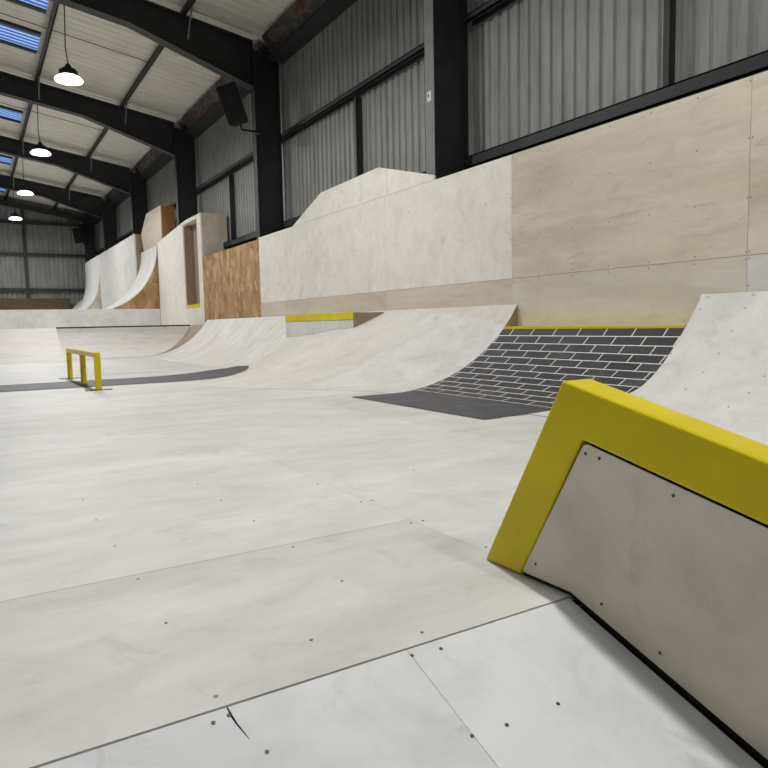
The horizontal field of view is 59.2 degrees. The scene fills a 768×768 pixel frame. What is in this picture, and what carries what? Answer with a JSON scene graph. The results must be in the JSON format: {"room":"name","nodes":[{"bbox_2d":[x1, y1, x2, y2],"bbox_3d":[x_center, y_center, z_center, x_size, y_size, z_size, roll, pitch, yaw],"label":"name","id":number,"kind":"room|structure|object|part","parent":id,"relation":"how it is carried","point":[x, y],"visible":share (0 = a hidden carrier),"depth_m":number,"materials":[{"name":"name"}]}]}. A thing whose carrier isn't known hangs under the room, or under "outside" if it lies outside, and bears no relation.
{"room":"indoor skatepark","nodes":[
{"label":"indoor skatepark","id":0,"kind":"room"},
{"bbox_2d":[0,195,98,308],"bbox_3d":[-20.282,-5.166,28.103,15.980,7.377,0.035,-4,6,-31],"label":"wall","id":1,"kind":"structure","parent":0,"point":[44,272],"depth_m":30.89,"materials":[{"name":"grey metal"}]},
{"bbox_2d":[0,220,83,226],"bbox_3d":[-20.543,-6.890,27.671,15.210,0.140,0.195,-4,6,-31],"label":"beam","id":2,"kind":"structure","parent":1,"relation":"attached to","point":[1,221],"depth_m":30.64,"materials":[{"name":"black metal"}]},
{"bbox_2d":[0,288,84,291],"bbox_3d":[-20.481,-3.923,27.938,15.210,0.140,0.195,-4,6,-31],"label":"beam","id":3,"kind":"structure","parent":1,"relation":"attached to","point":[1,289],"depth_m":30.86,"materials":[{"name":"black metal"}]},
{"bbox_2d":[0,252,85,257],"bbox_3d":[-20.514,-5.496,27.796,15.210,0.140,0.195,-4,6,-31],"label":"beam","id":4,"kind":"structure","parent":1,"relation":"attached to","point":[1,253],"depth_m":30.75,"materials":[{"name":"black metal"}]},
{"bbox_2d":[83,214,93,261],"bbox_3d":[-13.799,-4.801,31.884,0.350,6.300,0.260,-4,6,-31],"label":"column","id":5,"kind":"structure","parent":1,"relation":"attached to","point":[89,247],"depth_m":31.61,"materials":[{"name":"black metal"}]},
{"bbox_2d":[0,200,86,221],"bbox_3d":[-16.840,-7.986,29.727,6.900,1.304,0.200,-4,6,-31],"label":"rafter","id":6,"kind":"object","parent":5,"relation":"attached to","point":[2,202],"visible":1,"depth_m":30.54,"materials":[{"name":"grey paint"}]},
{"bbox_2d":[72,227,87,244],"bbox_3d":[-13.912,-6.811,31.155,0.639,0.828,0.731,-2,5,-5],"label":"loudspeaker","id":7,"kind":"object","parent":5,"relation":"attached to","point":[80,236],"visible":1,"depth_m":30.84,"materials":[{"name":"black plastic"}]},
{"bbox_2d":[0,309,160,328],"bbox_3d":[-16.720,-1.579,21.935,15.145,1.190,14.549,-4,6,-31],"label":"deck","id":8,"kind":"object","parent":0,"point":[53,318],"visible":0.4,"depth_m":18.46,"materials":[{"name":"white wood"}]},
{"bbox_2d":[20,208,29,297],"bbox_3d":[-16.070,-5.417,30.333,0.150,4.900,0.095,-4,6,-31],"label":"wall post","id":9,"kind":"object","parent":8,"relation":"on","point":[21,209],"visible":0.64,"depth_m":30.26,"materials":[{"name":"black metal"}]},
{"bbox_2d":[0,298,69,309],"bbox_3d":[-20.641,-3.053,27.576,14.350,0.880,0.130,-4,6,-31],"label":"barrier","id":10,"kind":"object","parent":8,"relation":"on","point":[5,303],"visible":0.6,"depth_m":30.44,"materials":[{"name":"wood"}]},
{"bbox_2d":[72,300,81,308],"bbox_3d":[-14.064,-3.398,30.646,0.800,0.759,1.220,-4,6,-31],"label":"wall ride","id":11,"kind":"structure","parent":8,"relation":"on","point":[79,302],"depth_m":30.52,"materials":[{"name":"white wood"}]},
{"bbox_2d":[77,255,101,308],"bbox_3d":[-12.647,-4.051,28.478,0.830,2.389,3.800,-4,6,-31],"label":"wall ride","id":12,"kind":"structure","parent":8,"relation":"on","point":[92,295],"depth_m":28.04,"materials":[{"name":"white wood"}]},
{"bbox_3d":[-11.642,-3.924,26.894,0.760,2.374,0.020,-4,6,-31],"label":"panel","id":13,"kind":"part","parent":12,"relation":"part of","materials":[{"name":"beige wood"}]},
{"bbox_2d":[99,234,142,308],"bbox_3d":[-9.442,-3.726,24.166,0.260,2.378,6.880,-4,6,-31],"label":"board","id":14,"kind":"object","parent":8,"relation":"on","point":[119,265],"visible":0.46,"depth_m":23.47,"materials":[{"name":"white wood"}]},
{"bbox_2d":[104,246,159,308],"bbox_3d":[-7.617,-3.103,20.057,1.362,1.799,2.060,-4,6,-31],"label":"wall ride","id":15,"kind":"structure","parent":8,"relation":"on","point":[144,292],"depth_m":19.50,"materials":[{"name":"white wood"}]},
{"bbox_3d":[-7.051,-3.033,19.221,1.262,1.784,0.020,-4,6,-31],"label":"panel","id":16,"kind":"part","parent":15,"relation":"part of","materials":[{"name":"wood"}]},
{"bbox_2d":[102,200,117,251],"bbox_3d":[-11.031,-4.346,27.494,0.504,6.066,0.185,-4,6,-31],"label":"steel column","id":17,"kind":"structure","parent":0,"point":[109,211],"depth_m":27.30,"materials":[{"name":"black metal"}]},
{"bbox_2d":[0,174,102,219],"bbox_3d":[-17.538,-7.136,23.135,14.760,2.077,0.583,-4,6,-31],"label":"rafter","id":18,"kind":"object","parent":17,"relation":"attached to","point":[90,204],"visible":1,"depth_m":26.34,"materials":[{"name":"black metal"}]},
{"bbox_2d":[107,168,147,205],"bbox_3d":[-9.540,-7.206,24.911,0.450,0.392,5.370,-4,6,-31],"label":"beam","id":19,"kind":"structure","parent":17,"relation":"attached to","point":[116,197],"depth_m":26.01,"materials":[{"name":"black metal"}]},
{"bbox_2d":[130,172,147,251],"bbox_3d":[-8.114,-3.976,22.705,0.504,6.066,0.185,-4,6,-31],"label":"steel column","id":20,"kind":"structure","parent":0,"point":[139,204],"depth_m":22.50,"materials":[{"name":"black metal"}]},
{"bbox_2d":[0,135,131,196],"bbox_3d":[-14.621,-6.766,18.346,14.760,2.077,0.583,-4,6,-31],"label":"rafter","id":21,"kind":"object","parent":20,"relation":"attached to","point":[115,176],"visible":1,"depth_m":21.51,"materials":[{"name":"black metal"}]},
{"bbox_2d":[11,140,21,175],"bbox_3d":[-12.464,-7.690,22.957,0.140,0.175,5.610,-4,6,-31],"label":"steel purlin","id":22,"kind":"object","parent":21,"relation":"on","point":[16,158],"visible":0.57,"depth_m":23.84,"materials":[{"name":"grey metal"}]},
{"bbox_2d":[67,153,89,188],"bbox_3d":[-10.843,-7.511,23.959,0.140,0.175,5.610,-4,6,-31],"label":"steel purlin","id":23,"kind":"object","parent":21,"relation":"on","point":[75,175],"visible":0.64,"depth_m":25.07,"materials":[{"name":"black metal"}]},
{"bbox_2d":[135,123,194,178],"bbox_3d":[-6.601,-6.833,20.088,0.450,0.392,5.450,-4,6,-31],"label":"beam","id":24,"kind":"structure","parent":20,"relation":"attached to","point":[154,160],"depth_m":20.86,"materials":[{"name":"brown metal"}]},
{"bbox_2d":[0,0,295,212],"bbox_3d":[-9.741,-6.760,10.548,16.100,1.328,40.980,-4,6,-31],"label":"ceiling","id":25,"kind":"structure","parent":0,"point":[174,83],"depth_m":15.23,"materials":[{"name":"white metal"}]},
{"bbox_2d":[0,154,11,164],"bbox_3d":[-14.464,-7.987,22.948,3.170,0.557,1.120,-4,6,-31],"label":"window","id":26,"kind":"structure","parent":25,"relation":"attached to","point":[4,159],"depth_m":23.72,"materials":[{"name":"blue glass"}]},
{"bbox_2d":[0,105,22,122],"bbox_3d":[-11.506,-7.612,18.091,3.170,0.557,1.120,-4,6,-31],"label":"window","id":27,"kind":"structure","parent":25,"relation":"attached to","point":[7,113],"depth_m":18.80,"materials":[{"name":"blue glass"}]},
{"bbox_2d":[9,191,21,219],"bbox_3d":[-14.408,-7.123,26.347,0.470,1.425,0.470,-4,6,-31],"label":"pendant lamp","id":28,"kind":"object","parent":25,"relation":"hanging from","point":[14,216],"visible":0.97,"depth_m":26.32,"materials":[{"name":"white"}]},
{"bbox_2d":[11,212,19,216],"bbox_3d":[-14.397,-6.618,26.392,0.320,0.210,0.320,-4,6,-31],"label":"shade","id":29,"kind":"object","parent":28,"relation":"in","point":[14,214],"depth_m":26.32,"materials":[{"name":"metal"}]},
{"bbox_2d":[9,217,21,219],"bbox_3d":[-14.394,-6.464,26.406,0.470,0.100,0.470,-4,6,-31],"label":"diffuser","id":30,"kind":"object","parent":28,"relation":"attached to","point":[11,218],"depth_m":26.29,"materials":[{"name":"white plastic"}]},
{"bbox_2d":[0,19,40,53],"bbox_3d":[-8.547,-7.237,13.233,3.170,0.557,1.120,-4,6,-31],"label":"window","id":31,"kind":"structure","parent":25,"relation":"attached to","point":[11,34],"depth_m":13.88,"materials":[{"name":"blue glass"}]},
{"bbox_2d":[17,158,32,195],"bbox_3d":[-11.449,-6.748,21.489,0.470,1.425,0.470,-4,6,-31],"label":"pendant lamp","id":32,"kind":"object","parent":25,"relation":"hanging from","point":[24,190],"visible":0.96,"depth_m":21.44,"materials":[{"name":"white"}]},
{"bbox_2d":[19,184,30,191],"bbox_3d":[-11.438,-6.243,21.535,0.320,0.210,0.320,-4,6,-31],"label":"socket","id":33,"kind":"object","parent":32,"relation":"in","point":[23,189],"depth_m":21.43,"materials":[{"name":"black metal"}]},
{"bbox_2d":[17,190,32,195],"bbox_3d":[-11.435,-6.089,21.549,0.470,0.100,0.470,-4,6,-31],"label":"diffuser","id":34,"kind":"object","parent":32,"relation":"attached to","point":[21,192],"depth_m":21.41,"materials":[{"name":"white plastic"}]},
{"bbox_2d":[6,0,47,13],"bbox_3d":[-7.431,-7.096,11.401,3.170,0.557,1.120,-4,6,-31],"label":"window","id":35,"kind":"structure","parent":25,"relation":"attached to","point":[37,5],"depth_m":12.45,"materials":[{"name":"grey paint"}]},
{"bbox_2d":[30,105,50,155],"bbox_3d":[-8.490,-6.373,16.632,0.470,1.425,0.470,-4,6,-31],"label":"pendant lamp","id":36,"kind":"object","parent":25,"relation":"hanging from","point":[39,149],"visible":0.99,"depth_m":16.59,"materials":[{"name":"white"}]},
{"bbox_3d":[-8.504,-6.521,16.612,0.044,1.125,0.019,-4,6,-31],"label":"cord","id":37,"kind":"part","parent":36,"relation":"part of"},
{"bbox_2d":[33,142,47,150],"bbox_3d":[-8.479,-5.868,16.677,0.320,0.210,0.320,-4,6,-31],"label":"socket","id":38,"kind":"object","parent":36,"relation":"in","point":[38,147],"depth_m":16.57,"materials":[{"name":"black metal"}]},
{"bbox_2d":[30,149,50,155],"bbox_3d":[-8.476,-5.713,16.691,0.470,0.100,0.470,-4,6,-31],"label":"diffuser","id":39,"kind":"object","parent":36,"relation":"attached to","point":[37,152],"depth_m":16.59,"materials":[{"name":"white plastic"}]},
{"bbox_2d":[54,5,82,85],"bbox_3d":[-5.531,-5.998,11.775,0.470,1.425,0.470,-4,6,-31],"label":"pendant lamp","id":40,"kind":"object","parent":25,"relation":"hanging from","point":[67,75],"visible":1,"depth_m":11.75,"materials":[{"name":"white"}]},
{"bbox_3d":[-5.545,-6.146,11.755,0.044,1.125,0.019,-4,6,-31],"label":"cord","id":41,"kind":"part","parent":40,"relation":"part of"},
{"bbox_2d":[58,63,77,75],"bbox_3d":[-5.521,-5.493,11.820,0.320,0.210,0.320,-4,6,-31],"label":"socket","id":42,"kind":"object","parent":40,"relation":"in","point":[67,69],"depth_m":11.72,"materials":[{"name":"black metal"}]},
{"bbox_2d":[54,73,82,85],"bbox_3d":[-5.517,-5.338,11.834,0.470,0.100,0.470,-4,6,-31],"label":"diffuser","id":43,"kind":"object","parent":40,"relation":"attached to","point":[71,79],"depth_m":11.75,"materials":[{"name":"white plastic"}]},
{"bbox_2d":[174,127,197,225],"bbox_3d":[-5.155,-3.601,17.848,0.504,6.066,0.185,-4,6,-31],"label":"steel column","id":44,"kind":"structure","parent":0,"point":[184,162],"depth_m":17.67,"materials":[{"name":"black metal"}]},
{"bbox_2d":[0,71,175,159],"bbox_3d":[-11.662,-6.391,13.488,14.760,2.077,0.583,-4,6,-31],"label":"rafter","id":45,"kind":"object","parent":44,"relation":"attached to","point":[157,133],"visible":1,"depth_m":16.51,"materials":[{"name":"black metal"}]},
{"bbox_2d":[20,74,40,139],"bbox_3d":[-9.526,-7.318,18.134,0.140,0.175,5.690,-4,6,-31],"label":"steel purlin","id":46,"kind":"object","parent":45,"relation":"on","point":[29,108],"visible":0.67,"depth_m":18.66,"materials":[{"name":"grey metal"}]},
{"bbox_2d":[0,102,103,130],"bbox_3d":[-10.088,-7.402,17.785,5.052,0.823,0.016,-4,6,-31],"label":"rod","id":47,"kind":"object","parent":46,"relation":"attached to","point":[0,102],"visible":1,"depth_m":18.44,"materials":[{"name":"grey paint"}]},
{"bbox_2d":[88,100,123,156],"bbox_3d":[-7.905,-7.138,19.136,0.140,0.175,5.690,-4,6,-31],"label":"steel purlin","id":48,"kind":"object","parent":45,"relation":"on","point":[105,131],"visible":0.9,"depth_m":19.84,"materials":[{"name":"grey metal"}]},
{"bbox_2d":[181,43,269,136],"bbox_3d":[-3.643,-6.458,15.230,0.450,0.392,5.450,-4,6,-31],"label":"beam","id":49,"kind":"structure","parent":44,"relation":"attached to","point":[208,110],"depth_m":16.00,"materials":[{"name":"brown metal"}]},
{"bbox_2d":[157,213,227,330],"bbox_3d":[-5.093,-2.508,17.856,0.630,3.285,4.330,-4,6,-31],"label":"box","id":50,"kind":"object","parent":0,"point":[181,252],"visible":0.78,"depth_m":17.20,"materials":[{"name":"white wood"}]},
{"bbox_2d":[141,205,175,250],"bbox_3d":[-6.740,-4.571,20.108,0.398,1.060,2.630,-4,6,-31],"label":"board","id":51,"kind":"object","parent":50,"relation":"attached to","point":[159,222],"visible":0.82,"depth_m":19.26,"materials":[{"name":"beige wood"}]},
{"bbox_3d":[-4.610,-1.924,16.757,0.223,0.100,1.234,-4,6,-31],"label":"slot sill","id":52,"kind":"part","parent":50,"relation":"part of","materials":[{"name":"yellow paint"}]},
{"bbox_2d":[0,357,579,767],"bbox_3d":[-6.518,0.373,5.904,15.900,0.351,14.620,-4,6,-31],"label":"floor","id":53,"kind":"structure","parent":0,"point":[174,548],"depth_m":2.02,"materials":[{"name":"white wood"}]},
{"bbox_2d":[0,328,65,363],"bbox_3d":[-12.115,-0.478,11.452,12.065,0.684,1.540,-4,6,-31],"label":"bank","id":54,"kind":"object","parent":53,"relation":"on","point":[34,344],"visible":1,"depth_m":14.31,"materials":[{"name":"beige wood"}]},
{"bbox_2d":[59,348,112,390],"bbox_3d":[-3.563,-0.202,7.988,0.268,0.398,2.195,-4,6,-32],"label":"rail","id":55,"kind":"object","parent":53,"relation":"on","point":[82,354],"visible":1,"depth_m":7.92,"materials":[{"name":"yellow metal"}]},
{"bbox_3d":[-4.126,-0.247,8.874,0.060,0.337,0.060,-4,6,-31],"label":"post","id":56,"kind":"part","parent":55,"relation":"part of","materials":[{"name":"yellow metal"}]},
{"bbox_3d":[-3.544,-0.177,7.966,0.060,0.337,0.060,-4,6,-31],"label":"post","id":57,"kind":"part","parent":55,"relation":"part of","materials":[{"name":"yellow metal"}]},
{"bbox_3d":[-3.006,-0.111,7.102,0.060,0.337,0.060,-4,6,-31],"label":"post","id":58,"kind":"part","parent":55,"relation":"part of","materials":[{"name":"yellow metal"}]},
{"bbox_3d":[-3.002,0.061,7.118,0.260,0.008,0.090,-4,6,-31],"label":"plate","id":59,"kind":"part","parent":55,"relation":"part of","materials":[{"name":"grey paint"}]},
{"bbox_2d":[56,325,189,359],"bbox_3d":[-5.769,-0.985,15.495,3.003,0.702,1.208,-4,6,-31],"label":"ramp","id":60,"kind":"object","parent":53,"relation":"on","point":[147,340],"visible":0.77,"depth_m":15.61,"materials":[{"name":"white wood"}]},
{"bbox_2d":[148,325,202,356],"bbox_3d":[-5.077,-1.027,15.898,1.398,0.683,1.198,-4,6,-31],"label":"panel","id":61,"kind":"object","parent":53,"relation":"on","point":[193,330],"visible":0.98,"depth_m":15.95,"materials":[{"name":"brown wood"}]},
{"bbox_2d":[147,316,300,367],"bbox_3d":[-2.896,-0.816,12.382,1.471,0.804,7.083,-4,6,-31],"label":"ramp","id":62,"kind":"object","parent":53,"relation":"on","point":[220,343],"visible":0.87,"depth_m":12.59,"materials":[{"name":"beige wood"}]},
{"bbox_2d":[202,239,260,322],"bbox_3d":[-3.263,-1.712,14.341,0.030,2.255,3.645,-4,6,-31],"label":"board panel","id":63,"kind":"object","parent":53,"relation":"on","point":[231,277],"visible":0.64,"depth_m":14.04,"materials":[{"name":"brown wood"}]},
{"bbox_2d":[251,48,283,239],"bbox_3d":[-2.196,-3.226,12.991,0.504,6.066,0.185,-4,6,-31],"label":"steel column","id":64,"kind":"structure","parent":53,"relation":"on","point":[265,100],"depth_m":12.86,"materials":[{"name":"black metal"}]},
{"bbox_2d":[50,0,254,93],"bbox_3d":[-8.703,-6.016,8.631,14.760,2.077,0.583,-4,6,-31],"label":"rafter","id":65,"kind":"object","parent":64,"relation":"attached to","point":[229,55],"visible":1,"depth_m":11.95,"materials":[{"name":"black metal"}]},
{"bbox_2d":[34,2,58,80],"bbox_3d":[-6.567,-6.942,13.277,0.140,0.175,5.690,-4,6,-31],"label":"steel purlin","id":66,"kind":"object","parent":65,"relation":"on","point":[55,7],"visible":0.89,"depth_m":13.53,"materials":[{"name":"grey metal"}]},
{"bbox_2d":[0,12,148,62],"bbox_3d":[-7.129,-7.027,12.928,5.052,0.823,0.016,-4,6,-31],"label":"rod","id":67,"kind":"object","parent":66,"relation":"attached to","point":[0,12],"visible":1,"depth_m":13.54,"materials":[{"name":"grey paint"}]},
{"bbox_2d":[121,4,186,105],"bbox_3d":[-4.946,-6.763,14.278,0.140,0.175,5.690,-4,6,-31],"label":"steel purlin","id":68,"kind":"object","parent":65,"relation":"on","point":[159,48],"visible":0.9,"depth_m":14.58,"materials":[{"name":"grey metal"}]},
{"bbox_2d":[216,81,261,135],"bbox_3d":[-2.583,-4.973,12.156,0.925,0.793,0.481,-6,7,-41],"label":"loudspeaker","id":69,"kind":"object","parent":64,"relation":"attached to","point":[228,93],"visible":1,"depth_m":11.92,"materials":[{"name":"black plastic"}]},
{"bbox_2d":[217,83,246,123],"bbox_3d":[-2.680,-4.943,11.913,0.482,0.677,0.119,-1,5,0],"label":"grille","id":70,"kind":"object","parent":69,"relation":"attached to","point":[228,93],"depth_m":11.91,"materials":[{"name":"black metal"}]},
{"bbox_3d":[-2.492,-4.663,12.432,0.427,0.122,0.293,-4,6,-31],"label":"bracket arm","id":71,"kind":"part","parent":69,"relation":"part of"},
{"bbox_2d":[261,0,356,62],"bbox_3d":[-0.684,-6.083,10.373,0.450,0.392,5.450,-4,6,-31],"label":"beam","id":72,"kind":"structure","parent":64,"relation":"attached to","point":[305,19],"depth_m":11.51,"materials":[{"name":"metal"}]},
{"bbox_2d":[200,308,440,388],"bbox_3d":[-1.407,-0.531,8.877,2.576,0.804,3.982,-4,6,-31],"label":"ramp","id":73,"kind":"object","parent":53,"relation":"on","point":[310,359],"visible":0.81,"depth_m":7.84,"materials":[{"name":"beige wood"}]},
{"bbox_2d":[285,312,383,336],"bbox_3d":[-0.744,-0.835,9.669,0.505,0.340,2.187,-4,6,-31],"label":"block","id":74,"kind":"object","parent":73,"relation":"on","point":[305,324],"visible":1,"depth_m":9.37,"materials":[{"name":"white wood"}]},
{"bbox_3d":[-0.190,-0.830,8.733,0.466,0.192,0.008,-4,6,-31],"label":"panel","id":75,"kind":"part","parent":74,"relation":"part of","materials":[{"name":"brown wood"}]},
{"bbox_2d":[286,304,517,392],"bbox_3d":[0.139,-0.380,6.838,2.055,0.804,1.280,-4,6,-31],"label":"ramp","id":76,"kind":"object","parent":53,"relation":"on","point":[450,339],"visible":0.86,"depth_m":7.00,"materials":[{"name":"white wood"}]},
{"bbox_2d":[424,0,468,178],"bbox_3d":[0.761,-2.850,8.132,0.508,6.066,0.185,-4,6,-31],"label":"steel column","id":77,"kind":"structure","parent":53,"relation":"on","point":[445,30],"depth_m":8.06,"materials":[{"name":"black metal"}]},
{"bbox_3d":[-5.744,-5.641,3.773,14.760,2.077,0.583,-4,6,-31],"label":"rafter","id":78,"kind":"object","parent":77,"relation":"attached to","visible":0},
{"bbox_2d":[182,0,195,13],"bbox_3d":[-1.987,-6.388,9.421,0.140,0.175,5.690,-4,6,-31],"label":"steel purlin","id":79,"kind":"object","parent":78,"relation":"on","point":[189,3],"visible":1,"depth_m":11.62,"materials":[{"name":"black metal"}]},
{"bbox_2d":[259,70,767,347],"bbox_3d":[1.243,-1.353,6.931,0.046,2.680,13.700,-4,6,-31],"label":"wall","id":80,"kind":"structure","parent":53,"relation":"on","point":[635,218],"depth_m":6.17,"materials":[{"name":"beige wood"}]},
{"bbox_3d":[-1.781,-2.067,11.840,0.030,1.220,2.097,-4,6,-31],"label":"plywood panel","id":81,"kind":"part","parent":80,"relation":"part of","materials":[{"name":"beige wood"}]},
{"bbox_3d":[-1.757,-0.929,11.942,0.030,1.059,2.097,-4,6,-31],"label":"plywood panel","id":82,"kind":"part","parent":80,"relation":"part of","materials":[{"name":"beige wood"}]},
{"bbox_3d":[-0.602,-1.917,9.905,0.030,1.220,2.437,-4,6,-31],"label":"plywood panel","id":83,"kind":"part","parent":80,"relation":"part of","materials":[{"name":"beige wood"}]},
{"bbox_3d":[-0.579,-0.780,10.008,0.030,1.059,2.437,-4,6,-31],"label":"plywood panel","id":84,"kind":"part","parent":80,"relation":"part of","materials":[{"name":"beige wood"}]},
{"bbox_3d":[0.663,-1.757,7.828,0.030,1.220,2.432,-4,6,-31],"label":"plywood panel","id":85,"kind":"part","parent":80,"relation":"part of","materials":[{"name":"beige wood"}]},
{"bbox_3d":[0.687,-0.619,7.931,0.030,1.059,2.432,-4,6,-31],"label":"plywood panel","id":86,"kind":"part","parent":80,"relation":"part of","materials":[{"name":"beige wood"}]},
{"bbox_3d":[1.951,-0.459,5.856,0.030,1.059,2.432,-4,6,-31],"label":"plywood panel","id":87,"kind":"part","parent":80,"relation":"part of","materials":[{"name":"beige wood"}]},
{"bbox_3d":[1.927,-1.597,5.753,0.030,1.220,2.432,-4,6,-31],"label":"plywood panel","id":88,"kind":"part","parent":80,"relation":"part of","materials":[{"name":"beige wood"}]},
{"bbox_3d":[3.216,-0.298,3.778,0.030,1.059,2.437,-4,6,-31],"label":"plywood panel","id":89,"kind":"part","parent":80,"relation":"part of","materials":[{"name":"beige wood"}]},
{"bbox_3d":[3.192,-1.436,3.676,0.030,1.220,2.437,-4,6,-31],"label":"plywood panel","id":90,"kind":"part","parent":80,"relation":"part of","materials":[{"name":"beige wood"}]},
{"bbox_2d":[355,325,685,419],"bbox_3d":[1.064,-0.165,5.487,1.897,0.580,2.105,-4,6,-31],"label":"ramp","id":91,"kind":"object","parent":53,"relation":"on","point":[523,370],"visible":0.94,"depth_m":5.50,"materials":[{"name":"black brick"}]},
{"bbox_2d":[530,291,767,444],"bbox_3d":[2.215,-0.166,3.971,1.491,0.806,2.310,-4,6,-31],"label":"ramp","id":92,"kind":"object","parent":53,"relation":"on","point":[715,373],"visible":0.62,"depth_m":4.49,"materials":[{"name":"white wood"}]},
{"bbox_2d":[97,0,767,316],"bbox_3d":[-2.915,-3.595,14.844,0.026,6.300,40.800,-4,6,-31],"label":"wall","id":93,"kind":"structure","parent":0,"point":[534,65],"depth_m":8.24,"materials":[{"name":"grey metal"}]},
{"bbox_2d":[87,197,116,223],"bbox_3d":[-12.413,-7.570,29.628,0.450,0.392,5.200,-4,6,-31],"label":"beam","id":94,"kind":"structure","parent":93,"relation":"attached to","point":[94,220],"depth_m":30.93,"materials":[{"name":"black metal"}]},
{"bbox_2d":[95,241,118,254],"bbox_3d":[-12.245,-6.003,29.825,0.158,0.080,5.264,-4,6,-31],"label":"steel girt","id":95,"kind":"object","parent":93,"relation":"attached to","point":[100,251],"visible":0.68,"depth_m":31.03,"materials":[{"name":"black metal"}]},
{"bbox_2d":[116,230,131,241],"bbox_3d":[-9.371,-5.639,25.108,0.158,0.080,5.434,-4,6,-31],"label":"steel girt","id":96,"kind":"object","parent":93,"relation":"attached to","point":[128,233],"visible":0.55,"depth_m":26.04,"materials":[{"name":"black metal"}]},
{"bbox_2d":[228,174,235,239],"bbox_3d":[-3.497,-4.078,15.603,0.117,1.490,0.034,-4,6,-31],"label":"post","id":97,"kind":"object","parent":93,"relation":"attached to","point":[231,176],"visible":0.89,"depth_m":15.60,"materials":[{"name":"black metal"}]},
{"bbox_2d":[194,140,281,192],"bbox_3d":[-3.475,-4.891,15.427,0.158,0.080,5.514,-4,6,-31],"label":"steel girt","id":98,"kind":"object","parent":93,"relation":"attached to","point":[247,159],"visible":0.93,"depth_m":15.66,"materials":[{"name":"black metal"}]},
{"bbox_2d":[223,231,255,248],"bbox_3d":[-2.874,-3.177,14.647,0.158,0.130,3.334,-4,6,-31],"label":"steel girt","id":99,"kind":"object","parent":93,"relation":"attached to","point":[250,237],"visible":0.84,"depth_m":15.06,"materials":[{"name":"black metal"}]},
{"bbox_2d":[278,42,424,140],"bbox_3d":[-0.516,-4.516,10.570,0.158,0.080,5.514,-4,6,-31],"label":"steel girt","id":100,"kind":"object","parent":93,"relation":"attached to","point":[417,53],"visible":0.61,"depth_m":10.29,"materials":[{"name":"black metal"}]},
{"bbox_2d":[281,171,425,228],"bbox_3d":[-0.481,-2.873,10.718,0.158,0.130,5.514,-4,6,-31],"label":"steel girt","id":101,"kind":"object","parent":93,"relation":"attached to","point":[289,223],"visible":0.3,"depth_m":12.69,"materials":[{"name":"black metal"}]},
{"bbox_2d":[354,96,362,176],"bbox_3d":[-0.382,-3.683,10.490,0.117,1.490,0.034,-4,6,-31],"label":"post","id":102,"kind":"object","parent":93,"relation":"attached to","point":[357,100],"visible":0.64,"depth_m":10.47,"materials":[{"name":"black metal"}]},
{"bbox_2d":[464,0,515,25],"bbox_3d":[2.443,-4.141,5.712,0.158,0.080,5.514,-4,6,-31],"label":"steel girt","id":103,"kind":"object","parent":93,"relation":"attached to","point":[490,7],"visible":1,"depth_m":7.76,"materials":[{"name":"black metal"}]},
{"bbox_2d":[465,50,767,168],"bbox_3d":[2.478,-2.498,5.860,0.158,0.130,5.514,-4,6,-31],"label":"steel girt","id":104,"kind":"object","parent":93,"relation":"attached to","point":[757,63],"visible":0.89,"depth_m":6.09,"materials":[{"name":"black metal"}]},
{"bbox_2d":[662,0,675,86],"bbox_3d":[2.448,-4.258,5.727,0.117,3.370,0.060,-4,6,-31],"label":"post","id":105,"kind":"object","parent":93,"relation":"attached to","point":[669,14],"visible":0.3,"depth_m":5.83,"materials":[{"name":"black metal"}]},
{"bbox_3d":[-0.893,2.224,-3.189,15.900,0.160,7.200,-4,6,-31],"label":"floor","id":106,"kind":"structure","parent":0,"visible":0},
{"bbox_2d":[38,598,767,767],"bbox_3d":[-2.074,1.460,-1.957,15.149,1.189,3.526,-4,6,-31],"label":"bank","id":107,"kind":"object","parent":106,"relation":"on","point":[552,685],"visible":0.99,"depth_m":1.20,"materials":[{"name":"white wood"}]},
{"bbox_3d":[-0.071,1.288,-0.750,2.439,1.144,3.526,-4,6,-31],"label":"plywood panel","id":108,"kind":"part","parent":107,"relation":"part of","materials":[{"name":"white wood"}]},
{"bbox_3d":[1.164,1.195,-0.005,0.448,1.144,3.526,-4,6,-31],"label":"plywood panel","id":109,"kind":"part","parent":107,"relation":"part of","materials":[{"name":"white wood"}]},
{"bbox_2d":[487,379,767,765],"bbox_3d":[0.904,0.618,0.879,0.092,1.146,2.278,-4,6,-31],"label":"ledge","id":110,"kind":"object","parent":107,"relation":"on","point":[652,517],"visible":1,"depth_m":1.34,"materials":[{"name":"yellow paint"}]}
]}

